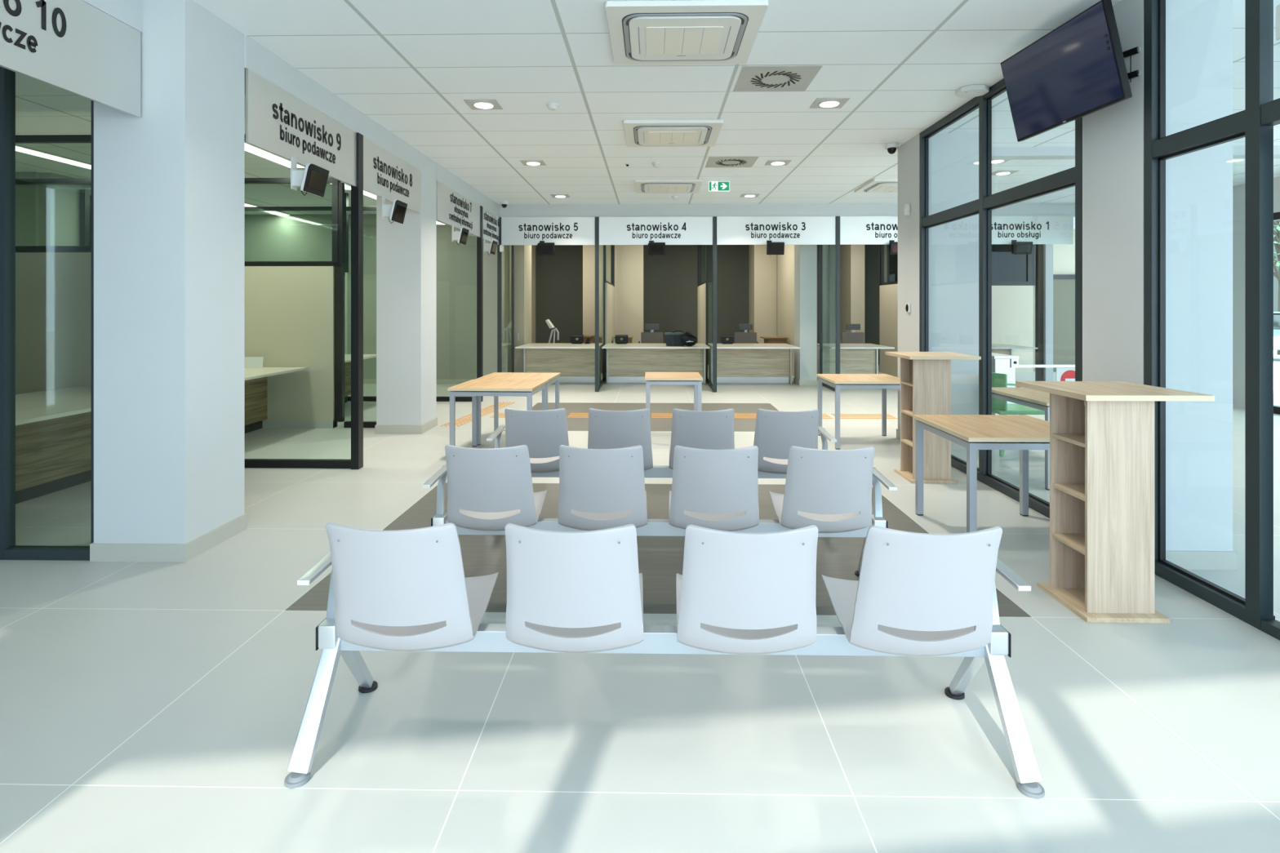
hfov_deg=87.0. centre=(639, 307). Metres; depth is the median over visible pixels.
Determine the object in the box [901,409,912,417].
shelf
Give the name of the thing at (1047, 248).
pillar
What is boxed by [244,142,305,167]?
recessed light
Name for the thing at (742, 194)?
recessed light
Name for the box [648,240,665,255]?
display
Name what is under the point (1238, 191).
wall
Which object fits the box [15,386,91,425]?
countertop
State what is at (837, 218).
window
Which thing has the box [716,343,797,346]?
countertop
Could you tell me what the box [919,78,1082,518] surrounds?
window
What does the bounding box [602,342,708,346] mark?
countertop
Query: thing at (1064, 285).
door
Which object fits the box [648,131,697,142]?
grille
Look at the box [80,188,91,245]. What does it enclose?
door
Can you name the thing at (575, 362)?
counter
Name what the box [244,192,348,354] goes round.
wall
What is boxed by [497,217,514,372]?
window
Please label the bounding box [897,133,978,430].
wall
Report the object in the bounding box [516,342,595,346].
countertop
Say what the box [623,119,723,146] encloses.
air conditioner
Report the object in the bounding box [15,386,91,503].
counter
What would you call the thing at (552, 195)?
recessed light
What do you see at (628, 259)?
wall
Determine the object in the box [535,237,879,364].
wall
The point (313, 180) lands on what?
display
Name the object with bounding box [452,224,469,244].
display
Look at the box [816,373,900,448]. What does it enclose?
table
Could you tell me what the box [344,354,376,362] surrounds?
countertop
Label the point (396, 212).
display
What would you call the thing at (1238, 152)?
trim
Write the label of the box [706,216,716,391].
window
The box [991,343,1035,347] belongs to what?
countertop
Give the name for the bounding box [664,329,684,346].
equipment bag
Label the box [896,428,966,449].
baseboard
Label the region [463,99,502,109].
recessed light
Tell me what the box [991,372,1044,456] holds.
armchair
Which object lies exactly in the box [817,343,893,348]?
countertop
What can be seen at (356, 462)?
window
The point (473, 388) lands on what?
table
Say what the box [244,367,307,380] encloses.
countertop
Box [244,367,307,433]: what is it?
counter
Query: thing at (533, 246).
wall
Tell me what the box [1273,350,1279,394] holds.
ground
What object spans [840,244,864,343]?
wall
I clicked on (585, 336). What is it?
pedestal
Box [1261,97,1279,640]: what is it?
door
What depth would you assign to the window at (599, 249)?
12.15 m
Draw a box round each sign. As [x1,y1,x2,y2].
[0,0,140,116]
[245,68,356,186]
[363,137,421,213]
[436,180,479,237]
[483,207,499,244]
[501,217,595,244]
[599,216,712,244]
[708,178,729,191]
[716,216,835,244]
[840,216,897,244]
[991,215,1073,244]
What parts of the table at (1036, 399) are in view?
frame rail, leg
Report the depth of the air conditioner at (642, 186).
9.63 m
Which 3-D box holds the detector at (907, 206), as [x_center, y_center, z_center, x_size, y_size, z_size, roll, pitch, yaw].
[2.833,-1.040,7.157,0.048,0.122,0.064,0,0,1]
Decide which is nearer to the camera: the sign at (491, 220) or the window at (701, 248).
the sign at (491, 220)
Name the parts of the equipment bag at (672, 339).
lid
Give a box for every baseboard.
[89,513,247,562]
[363,378,471,384]
[374,417,437,434]
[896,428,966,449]
[1165,550,1236,569]
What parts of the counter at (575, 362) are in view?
panel, panel, kick plate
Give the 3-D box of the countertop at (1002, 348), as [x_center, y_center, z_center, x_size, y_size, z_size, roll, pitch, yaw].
[6.299,1.079,12.790,1.700,0.736,1.340,0,0,1]
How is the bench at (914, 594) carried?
on the floor
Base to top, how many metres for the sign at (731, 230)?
0.485 m
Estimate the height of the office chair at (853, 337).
1.062 m
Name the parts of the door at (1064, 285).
frame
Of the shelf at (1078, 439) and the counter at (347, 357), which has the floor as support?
the counter at (347, 357)
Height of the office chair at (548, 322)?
1.172 m
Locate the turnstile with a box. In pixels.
[991,352,1018,414]
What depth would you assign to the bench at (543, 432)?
4.27 m
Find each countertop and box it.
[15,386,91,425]
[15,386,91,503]
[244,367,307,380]
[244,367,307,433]
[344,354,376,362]
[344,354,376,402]
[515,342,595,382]
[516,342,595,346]
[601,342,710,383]
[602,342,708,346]
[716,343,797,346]
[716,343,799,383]
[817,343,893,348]
[817,343,894,380]
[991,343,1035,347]
[991,343,1037,355]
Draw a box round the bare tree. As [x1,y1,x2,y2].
[1273,220,1279,355]
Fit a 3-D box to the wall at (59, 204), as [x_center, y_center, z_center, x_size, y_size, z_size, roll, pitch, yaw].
[-7.763,-0.170,13.628,0.150,3.233,9.450,0,0,1]
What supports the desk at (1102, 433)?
on the floor
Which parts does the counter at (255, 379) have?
kick plate, panel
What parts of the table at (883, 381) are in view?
leg, leg, frame rail, leg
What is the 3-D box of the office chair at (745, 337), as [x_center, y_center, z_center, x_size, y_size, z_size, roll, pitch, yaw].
[2.310,0.878,14.944,0.610,1.062,0.592,0,0,1]
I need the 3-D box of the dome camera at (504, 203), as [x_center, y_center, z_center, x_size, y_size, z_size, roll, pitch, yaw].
[-2.281,-1.738,11.346,0.135,0.114,0.135,0,0,1]
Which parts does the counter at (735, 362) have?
kick plate, panel, panel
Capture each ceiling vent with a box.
[705,156,758,167]
[733,65,822,91]
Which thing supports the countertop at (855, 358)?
on the floor
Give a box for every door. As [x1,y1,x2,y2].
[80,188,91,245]
[1053,274,1075,372]
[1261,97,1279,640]
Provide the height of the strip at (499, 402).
0.004 m
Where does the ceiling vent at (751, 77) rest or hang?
in the ceiling
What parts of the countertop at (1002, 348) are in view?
panel, panel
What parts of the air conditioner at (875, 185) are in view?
panel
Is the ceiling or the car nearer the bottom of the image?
the car
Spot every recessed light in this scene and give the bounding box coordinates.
[15,143,91,168]
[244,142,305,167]
[244,202,290,215]
[345,186,376,199]
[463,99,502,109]
[520,160,546,165]
[550,194,570,197]
[740,193,759,196]
[764,160,791,165]
[809,97,849,108]
[991,159,1011,163]
[991,170,1018,175]
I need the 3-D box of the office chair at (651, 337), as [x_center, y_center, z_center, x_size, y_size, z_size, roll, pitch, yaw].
[0.270,0.878,14.984,0.610,1.062,0.592,0,0,1]
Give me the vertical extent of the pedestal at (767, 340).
0.800 m
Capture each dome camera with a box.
[500,200,508,208]
[884,142,898,154]
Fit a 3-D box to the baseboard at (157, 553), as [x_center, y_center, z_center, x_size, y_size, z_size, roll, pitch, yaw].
[-2.856,1.397,4.136,0.554,0.100,0.584,0,0,1]
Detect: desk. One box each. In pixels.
[884,351,981,484]
[1015,381,1214,623]
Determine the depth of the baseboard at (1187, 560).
3.73 m
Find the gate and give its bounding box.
[1014,364,1075,404]
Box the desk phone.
[584,337,595,343]
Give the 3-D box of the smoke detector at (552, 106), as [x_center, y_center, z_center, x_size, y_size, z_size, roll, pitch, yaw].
[-0.766,-1.762,5.916,0.109,0.047,0.109,0,0,1]
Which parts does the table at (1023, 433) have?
leg, leg, frame rail, leg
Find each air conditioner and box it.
[604,0,768,65]
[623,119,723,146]
[634,179,702,193]
[854,178,897,192]
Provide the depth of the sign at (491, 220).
11.05 m
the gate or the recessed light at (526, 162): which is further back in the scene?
the recessed light at (526, 162)
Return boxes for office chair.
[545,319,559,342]
[638,324,666,343]
[734,324,758,343]
[834,324,865,343]
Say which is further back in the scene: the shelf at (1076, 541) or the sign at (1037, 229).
the sign at (1037, 229)
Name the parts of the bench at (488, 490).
armrest, armrest, seat, seat, seat, seat, leg, armrest, armrest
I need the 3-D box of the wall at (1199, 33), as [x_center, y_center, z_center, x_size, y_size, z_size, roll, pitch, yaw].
[3.043,-0.170,4.007,0.490,3.233,0.530,0,0,1]
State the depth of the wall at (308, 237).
12.83 m
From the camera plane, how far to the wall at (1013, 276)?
15.19 m
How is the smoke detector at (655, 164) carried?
attached to the ceiling
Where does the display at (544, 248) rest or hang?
attached to the sign at (514, 230)
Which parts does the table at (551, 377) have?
leg, leg, leg, frame rail, leg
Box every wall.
[15,134,91,394]
[15,171,39,245]
[15,177,340,428]
[39,172,91,245]
[82,0,499,217]
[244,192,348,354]
[244,213,509,379]
[376,152,436,425]
[499,203,1075,217]
[509,244,535,372]
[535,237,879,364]
[582,244,644,343]
[604,244,614,380]
[748,244,777,343]
[777,244,794,376]
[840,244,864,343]
[879,244,897,377]
[884,244,1035,372]
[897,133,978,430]
[1033,229,1075,371]
[1082,0,1232,551]
[1232,176,1279,408]
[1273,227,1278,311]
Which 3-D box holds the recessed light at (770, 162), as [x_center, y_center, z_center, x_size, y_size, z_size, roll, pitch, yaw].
[1.694,-1.778,8.289,0.280,0.016,0.280,0,0,1]
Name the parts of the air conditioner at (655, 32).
panel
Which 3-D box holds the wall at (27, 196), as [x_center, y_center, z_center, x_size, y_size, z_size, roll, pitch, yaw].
[-8.379,-0.170,8.939,0.900,3.233,0.150,0,0,1]
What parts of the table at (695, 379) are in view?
leg, frame rail, leg, leg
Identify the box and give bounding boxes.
[1275,4,1279,39]
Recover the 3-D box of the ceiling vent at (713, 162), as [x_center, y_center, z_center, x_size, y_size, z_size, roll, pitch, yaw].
[1.115,-1.781,8.260,0.584,0.008,0.584,0,0,1]
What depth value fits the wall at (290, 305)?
8.13 m
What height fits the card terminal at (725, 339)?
0.175 m
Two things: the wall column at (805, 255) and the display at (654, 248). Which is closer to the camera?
the display at (654, 248)
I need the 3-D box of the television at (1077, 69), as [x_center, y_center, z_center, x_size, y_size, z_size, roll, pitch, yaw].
[2.644,-1.420,4.170,0.284,0.551,0.970,0,0,-3]
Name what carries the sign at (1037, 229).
attached to the wall at (891, 209)
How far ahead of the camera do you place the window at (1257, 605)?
3.10 m
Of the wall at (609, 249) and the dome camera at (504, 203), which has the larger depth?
the wall at (609, 249)
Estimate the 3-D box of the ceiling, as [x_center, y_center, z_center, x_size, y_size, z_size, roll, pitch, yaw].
[0.907,-1.826,8.084,19.500,0.080,20.800,0,0,1]
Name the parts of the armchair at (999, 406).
backrest, leg, armrest, seat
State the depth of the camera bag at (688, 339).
12.39 m
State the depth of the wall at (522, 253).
13.25 m
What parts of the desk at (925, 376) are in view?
panel, plate, panel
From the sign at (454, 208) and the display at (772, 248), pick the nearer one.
the sign at (454, 208)
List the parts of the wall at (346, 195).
wall panel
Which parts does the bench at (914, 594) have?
armrest, leg, armrest, leg, seat, seat, seat, seat, leg, armrest, leg, armrest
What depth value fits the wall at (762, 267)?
16.25 m
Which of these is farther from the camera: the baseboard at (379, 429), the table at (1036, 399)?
the baseboard at (379, 429)
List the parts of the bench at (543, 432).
armrest, seat, seat, seat, seat, armrest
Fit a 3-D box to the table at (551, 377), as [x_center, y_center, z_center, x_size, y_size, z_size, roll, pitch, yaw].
[-1.331,1.099,7.462,0.782,0.695,0.766,0,0,3]
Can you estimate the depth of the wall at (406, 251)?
7.76 m
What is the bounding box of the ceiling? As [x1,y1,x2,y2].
[15,0,1279,237]
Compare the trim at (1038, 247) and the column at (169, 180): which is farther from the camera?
the trim at (1038, 247)
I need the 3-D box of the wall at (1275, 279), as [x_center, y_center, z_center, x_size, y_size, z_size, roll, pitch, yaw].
[30.594,-2.683,30.414,18.600,8.500,6.800,0,0,41]
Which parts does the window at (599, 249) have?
pane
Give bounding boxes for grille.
[645,26,723,54]
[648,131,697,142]
[651,186,684,191]
[875,185,897,191]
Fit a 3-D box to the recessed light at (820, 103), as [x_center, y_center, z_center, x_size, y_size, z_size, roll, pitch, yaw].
[1.649,-1.778,5.879,0.280,0.016,0.280,0,0,1]
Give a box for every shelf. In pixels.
[901,381,912,386]
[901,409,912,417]
[901,439,912,447]
[1052,433,1084,447]
[1052,483,1084,501]
[1052,533,1084,555]
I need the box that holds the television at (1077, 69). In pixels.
[1000,0,1141,142]
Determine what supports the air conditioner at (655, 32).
attached to the ceiling
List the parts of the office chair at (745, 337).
backrest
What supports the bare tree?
on the ground
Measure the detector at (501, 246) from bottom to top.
0.122 m
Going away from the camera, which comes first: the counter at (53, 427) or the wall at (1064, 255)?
the counter at (53, 427)
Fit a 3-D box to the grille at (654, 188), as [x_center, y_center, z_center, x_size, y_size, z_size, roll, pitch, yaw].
[0.406,-1.734,9.844,0.480,0.004,0.440,0,0,1]
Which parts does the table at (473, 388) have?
leg, leg, frame rail, leg, leg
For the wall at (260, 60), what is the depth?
5.37 m
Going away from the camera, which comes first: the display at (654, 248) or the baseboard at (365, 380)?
the display at (654, 248)
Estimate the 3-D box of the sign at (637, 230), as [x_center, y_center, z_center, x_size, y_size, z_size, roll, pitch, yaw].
[0.272,-1.329,11.631,1.957,0.485,0.025,0,0,1]
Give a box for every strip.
[440,402,514,426]
[489,413,897,418]
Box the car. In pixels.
[1273,311,1279,350]
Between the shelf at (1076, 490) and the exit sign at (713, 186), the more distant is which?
the exit sign at (713, 186)
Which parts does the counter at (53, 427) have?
kick plate, panel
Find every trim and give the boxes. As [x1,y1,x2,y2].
[991,145,1279,159]
[1035,244,1043,381]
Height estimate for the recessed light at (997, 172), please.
0.016 m
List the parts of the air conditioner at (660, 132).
panel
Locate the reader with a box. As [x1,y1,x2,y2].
[905,302,910,312]
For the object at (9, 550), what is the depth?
3.88 m
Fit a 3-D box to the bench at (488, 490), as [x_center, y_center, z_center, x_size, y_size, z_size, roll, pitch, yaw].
[0.090,1.040,3.389,2.292,0.813,0.649,0,0,1]
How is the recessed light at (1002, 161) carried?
in the ceiling
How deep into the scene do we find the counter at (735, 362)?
12.96 m
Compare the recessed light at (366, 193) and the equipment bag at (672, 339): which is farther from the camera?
the equipment bag at (672, 339)
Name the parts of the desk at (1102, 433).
panel, plate, panel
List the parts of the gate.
rail, sign plate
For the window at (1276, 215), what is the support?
in the wall at (1238, 191)
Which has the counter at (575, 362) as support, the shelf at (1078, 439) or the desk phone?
the desk phone
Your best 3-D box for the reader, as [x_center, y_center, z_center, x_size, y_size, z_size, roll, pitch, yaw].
[2.839,0.000,7.166,0.036,0.100,0.080,0,0,1]
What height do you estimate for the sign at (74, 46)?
0.485 m
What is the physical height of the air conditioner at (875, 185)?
0.054 m
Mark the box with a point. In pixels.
(1277, 7)
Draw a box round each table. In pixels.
[447,379,547,446]
[475,372,560,444]
[644,372,702,411]
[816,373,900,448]
[912,414,1049,533]
[991,386,1049,489]
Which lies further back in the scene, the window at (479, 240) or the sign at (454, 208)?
the window at (479, 240)
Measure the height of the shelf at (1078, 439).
0.018 m
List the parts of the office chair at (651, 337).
backrest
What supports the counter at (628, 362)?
on the floor
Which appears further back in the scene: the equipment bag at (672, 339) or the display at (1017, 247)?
the equipment bag at (672, 339)
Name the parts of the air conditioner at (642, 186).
panel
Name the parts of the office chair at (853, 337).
backrest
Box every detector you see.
[499,244,503,252]
[546,102,559,110]
[651,162,660,167]
[904,204,910,215]
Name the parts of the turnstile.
cabinet lid, post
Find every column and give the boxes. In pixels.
[93,0,244,543]
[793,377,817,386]
[794,244,817,380]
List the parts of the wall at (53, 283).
wall panel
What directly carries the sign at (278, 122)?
attached to the column at (169, 180)
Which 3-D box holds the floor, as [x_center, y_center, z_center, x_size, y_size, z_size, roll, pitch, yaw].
[0.904,1.497,7.934,19.500,0.100,21.100,0,0,1]
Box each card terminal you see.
[570,334,583,343]
[614,334,627,343]
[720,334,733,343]
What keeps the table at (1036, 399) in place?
on the floor
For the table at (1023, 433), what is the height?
0.695 m
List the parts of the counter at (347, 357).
panel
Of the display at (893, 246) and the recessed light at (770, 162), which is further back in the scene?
the display at (893, 246)
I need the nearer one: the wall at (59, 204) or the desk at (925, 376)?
the desk at (925, 376)
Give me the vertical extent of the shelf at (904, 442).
0.018 m
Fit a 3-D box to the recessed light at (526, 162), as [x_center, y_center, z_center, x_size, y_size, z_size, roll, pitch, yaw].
[-1.312,-1.778,8.297,0.280,0.016,0.280,0,0,1]
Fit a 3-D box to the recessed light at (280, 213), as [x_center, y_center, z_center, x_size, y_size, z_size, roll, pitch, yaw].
[-6.766,-1.774,12.133,0.220,0.024,1.400,0,0,1]
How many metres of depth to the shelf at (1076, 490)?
3.35 m
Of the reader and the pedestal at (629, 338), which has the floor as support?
the pedestal at (629, 338)
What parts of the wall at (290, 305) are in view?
wall panel, skirting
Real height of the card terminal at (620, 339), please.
0.175 m
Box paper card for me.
[244,356,263,368]
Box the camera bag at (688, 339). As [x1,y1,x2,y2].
[681,331,697,346]
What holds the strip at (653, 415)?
on the floor
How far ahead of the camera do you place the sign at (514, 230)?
11.66 m
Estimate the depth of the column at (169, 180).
3.86 m
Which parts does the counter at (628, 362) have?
panel, kick plate, panel, panel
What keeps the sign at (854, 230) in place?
attached to the wall at (891, 209)
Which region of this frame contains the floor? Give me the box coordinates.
[0,364,1279,852]
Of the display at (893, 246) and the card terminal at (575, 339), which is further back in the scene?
the card terminal at (575, 339)
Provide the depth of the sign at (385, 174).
6.81 m
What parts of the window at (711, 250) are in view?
pane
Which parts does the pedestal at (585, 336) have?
drawer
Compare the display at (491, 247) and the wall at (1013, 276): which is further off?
the wall at (1013, 276)
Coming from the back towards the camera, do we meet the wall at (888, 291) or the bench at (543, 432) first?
the wall at (888, 291)
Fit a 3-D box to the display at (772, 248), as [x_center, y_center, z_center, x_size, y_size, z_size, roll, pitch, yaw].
[2.303,-1.019,11.504,0.296,0.278,0.155,0,0,1]
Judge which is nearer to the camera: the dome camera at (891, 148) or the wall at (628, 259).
the dome camera at (891, 148)
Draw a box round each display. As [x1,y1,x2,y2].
[290,156,328,197]
[382,195,407,223]
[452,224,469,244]
[484,237,497,255]
[537,240,555,256]
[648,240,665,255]
[766,240,784,254]
[888,240,897,255]
[1011,240,1032,255]
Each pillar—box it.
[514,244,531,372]
[1043,244,1053,381]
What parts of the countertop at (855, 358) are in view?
panel, panel, panel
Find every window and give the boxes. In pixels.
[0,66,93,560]
[244,132,363,469]
[334,182,376,427]
[346,205,483,401]
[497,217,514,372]
[595,217,604,391]
[697,244,706,379]
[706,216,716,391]
[819,216,839,391]
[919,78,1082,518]
[1143,0,1275,630]
[1273,212,1279,414]
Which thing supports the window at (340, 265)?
in the wall at (290, 305)
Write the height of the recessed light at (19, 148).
0.024 m
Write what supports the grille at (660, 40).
attached to the air conditioner at (655, 32)
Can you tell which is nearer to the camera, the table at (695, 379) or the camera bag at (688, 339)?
the table at (695, 379)
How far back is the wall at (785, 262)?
15.07 m
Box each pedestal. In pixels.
[583,334,595,342]
[613,336,632,342]
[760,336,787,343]
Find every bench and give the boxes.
[284,522,1044,799]
[422,444,897,576]
[486,408,836,478]
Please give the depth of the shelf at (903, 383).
5.82 m
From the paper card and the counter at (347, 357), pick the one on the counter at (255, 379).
the paper card
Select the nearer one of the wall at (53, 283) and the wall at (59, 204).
the wall at (53, 283)
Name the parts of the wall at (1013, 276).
wall panel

